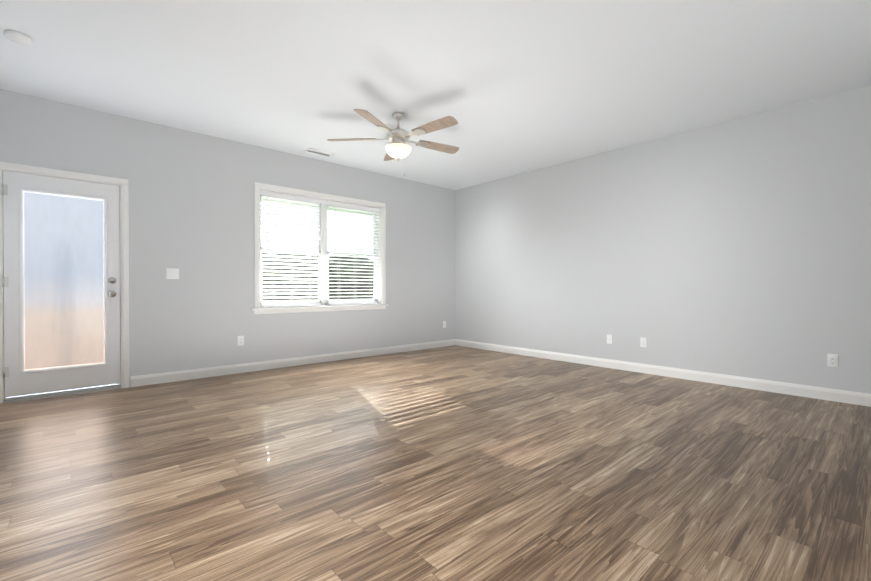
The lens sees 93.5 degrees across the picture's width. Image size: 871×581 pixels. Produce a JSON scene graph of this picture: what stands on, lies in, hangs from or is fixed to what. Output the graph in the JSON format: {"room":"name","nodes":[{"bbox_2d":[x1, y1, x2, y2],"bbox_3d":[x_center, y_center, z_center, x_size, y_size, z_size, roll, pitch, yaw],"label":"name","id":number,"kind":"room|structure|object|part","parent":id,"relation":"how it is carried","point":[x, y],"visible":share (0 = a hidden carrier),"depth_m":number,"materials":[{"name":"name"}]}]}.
{"room":"empty living room","nodes":[
{"label":"empty living room","id":0,"kind":"room"},
{"bbox_2d":[0,89,454,386],"bbox_3d":[-1.800,-0.388,5.446,5.930,2.750,0.160,0,0,-42],"label":"wall","id":1,"kind":"structure","parent":0,"point":[191,205],"depth_m":4.69,"materials":[{"name":"grey paint"}]},
{"bbox_2d":[0,161,128,403],"bbox_3d":[-3.502,-0.067,3.883,0.948,2.106,0.229,0,0,-42],"label":"door","id":2,"kind":"structure","parent":1,"relation":"attached to","point":[64,283],"depth_m":3.84,"materials":[{"name":"white paint"}]},
{"bbox_3d":[-3.489,-0.087,3.868,0.556,1.601,0.008,0,0,-42],"label":"glass","id":3,"kind":"part","parent":2,"relation":"part of","materials":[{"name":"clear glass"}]},
{"bbox_2d":[166,268,178,278],"bbox_3d":[-2.827,-0.180,4.412,0.116,0.116,0.017,0,0,-42],"label":"switch plate","id":4,"kind":"object","parent":1,"relation":"attached to","point":[172,273],"visible":1,"depth_m":4.41,"materials":[{"name":"white plastic"}]},
{"bbox_2d":[238,336,243,345],"bbox_3d":[-2.317,0.597,4.878,0.070,0.115,0.007,0,0,-42],"label":"electrical outlet","id":5,"kind":"object","parent":1,"relation":"attached to","point":[240,340],"visible":1,"depth_m":4.88,"materials":[{"name":"white plastic"}]},
{"bbox_2d":[131,339,454,386],"bbox_3d":[-1.377,0.921,5.714,4.630,0.108,0.015,0,0,-42],"label":"baseboard","id":6,"kind":"structure","parent":1,"relation":"attached to","point":[156,378],"depth_m":5.11,"materials":[{"name":"white paint"}]},
{"bbox_2d":[251,182,388,313],"bbox_3d":[-1.528,-0.516,5.665,1.996,1.604,0.215,0,0,-42],"label":"window unit","id":7,"kind":"structure","parent":1,"relation":"in","point":[322,202],"depth_m":5.51,"materials":[{"name":"white paint"}]},
{"bbox_2d":[260,190,325,307],"bbox_3d":[-1.842,-0.516,5.352,0.879,1.453,0.066,0,0,-42],"label":"window blind","id":8,"kind":"object","parent":7,"relation":"attached to","point":[286,194],"depth_m":5.34,"materials":[{"name":"white plastic"}]},
{"bbox_2d":[326,200,379,305],"bbox_3d":[-1.181,-0.519,5.942,0.879,1.453,0.066,0,0,-42],"label":"window blind","id":9,"kind":"object","parent":7,"relation":"attached to","point":[343,203],"depth_m":5.95,"materials":[{"name":"white plastic"}]},
{"bbox_2d":[0,345,870,580],"bbox_3d":[1.126,1.046,2.175,5.930,0.100,8.950,0,0,-42],"label":"floor","id":10,"kind":"structure","parent":0,"point":[454,463],"depth_m":2.17,"materials":[{"name":"brown wood"}]},
{"bbox_2d":[0,0,870,189],"bbox_3d":[1.126,-1.794,2.159,5.930,0.100,8.950,0,0,-42],"label":"ceiling","id":11,"kind":"structure","parent":0,"point":[513,87],"depth_m":3.23,"materials":[{"name":"white paint"}]},
{"bbox_2d":[4,30,32,44],"bbox_3d":[-2.864,-1.727,2.815,0.138,0.041,0.138,0,0,-42],"label":"smoke detector","id":12,"kind":"object","parent":11,"relation":"attached to","point":[17,37],"visible":0.98,"depth_m":2.79,"materials":[{"name":"white plastic"}]},
{"bbox_2d":[304,147,334,156],"bbox_3d":[-1.476,-1.757,5.218,0.340,0.010,0.160,0,0,-42],"label":"ceiling vent","id":13,"kind":"object","parent":11,"relation":"in","point":[318,152],"visible":1,"depth_m":5.21,"materials":[{"name":"white plastic"}]},
{"bbox_2d":[327,109,458,175],"bbox_3d":[-0.332,-1.448,4.089,1.371,0.614,1.365,0,0,-42],"label":"ceiling fan","id":14,"kind":"object","parent":11,"relation":"hanging from","point":[397,147],"visible":1,"depth_m":4.01,"materials":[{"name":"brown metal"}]},
{"bbox_3d":[-0.372,-1.375,4.096,0.256,0.105,0.256,0,0,-42],"label":"lamp shade","id":15,"kind":"part","parent":14,"relation":"part of","materials":[{"name":"white glass"}]},
{"bbox_2d":[455,85,870,393],"bbox_3d":[3.332,-0.385,4.029,0.160,2.740,8.790,0,0,-42],"label":"wall","id":16,"kind":"structure","parent":0,"point":[741,247],"depth_m":4.45,"materials":[{"name":"grey paint"}]},
{"bbox_2d":[607,334,611,343],"bbox_3d":[2.195,0.615,5.176,0.016,0.115,0.070,0,0,-42],"label":"electrical outlet","id":17,"kind":"object","parent":16,"relation":"attached to","point":[609,339],"visible":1,"depth_m":5.18,"materials":[{"name":"white plastic"}]},
{"bbox_2d":[640,337,646,347],"bbox_3d":[2.472,0.617,4.873,0.007,0.115,0.070,0,0,-42],"label":"electrical outlet","id":18,"kind":"object","parent":16,"relation":"attached to","point":[643,342],"visible":1,"depth_m":4.87,"materials":[{"name":"white plastic"}]},
{"bbox_2d":[455,339,870,406],"bbox_3d":[3.213,0.931,4.038,0.015,0.108,8.630,0,0,-42],"label":"baseboard","id":19,"kind":"structure","parent":16,"relation":"attached to","point":[845,396],"depth_m":4.44,"materials":[{"name":"white paint"}]},
{"bbox_2d":[827,354,837,366],"bbox_3d":[3.551,0.626,3.664,0.007,0.115,0.070,0,0,-42],"label":"electrical outlet","id":20,"kind":"object","parent":16,"relation":"attached to","point":[832,360],"visible":1,"depth_m":3.66,"materials":[{"name":"white plastic"}]},
{"label":"outside","id":21,"kind":"structure","parent":0,"visible":0},
{"bbox_3d":[-28.236,1.393,38.875,130.000,0.020,84.310,0,0,-42],"label":"ground","id":22,"kind":"structure","parent":21,"visible":0},
{"bbox_2d":[261,196,372,214],"bbox_3d":[-2.475,-0.048,6.256,11.000,3.240,1.945,0,0,-42],"label":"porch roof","id":23,"kind":"structure","parent":22,"relation":"on","point":[328,207],"depth_m":7.78,"materials":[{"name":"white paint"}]},
{"bbox_2d":[262,253,373,300],"bbox_3d":[-15.798,-1.484,42.259,125.153,5.694,9.262,0,0,-42],"label":"trees","id":24,"kind":"object","parent":22,"relation":"on","point":[352,292],"depth_m":43.15,"materials":[{"name":"green plant"}]}
]}

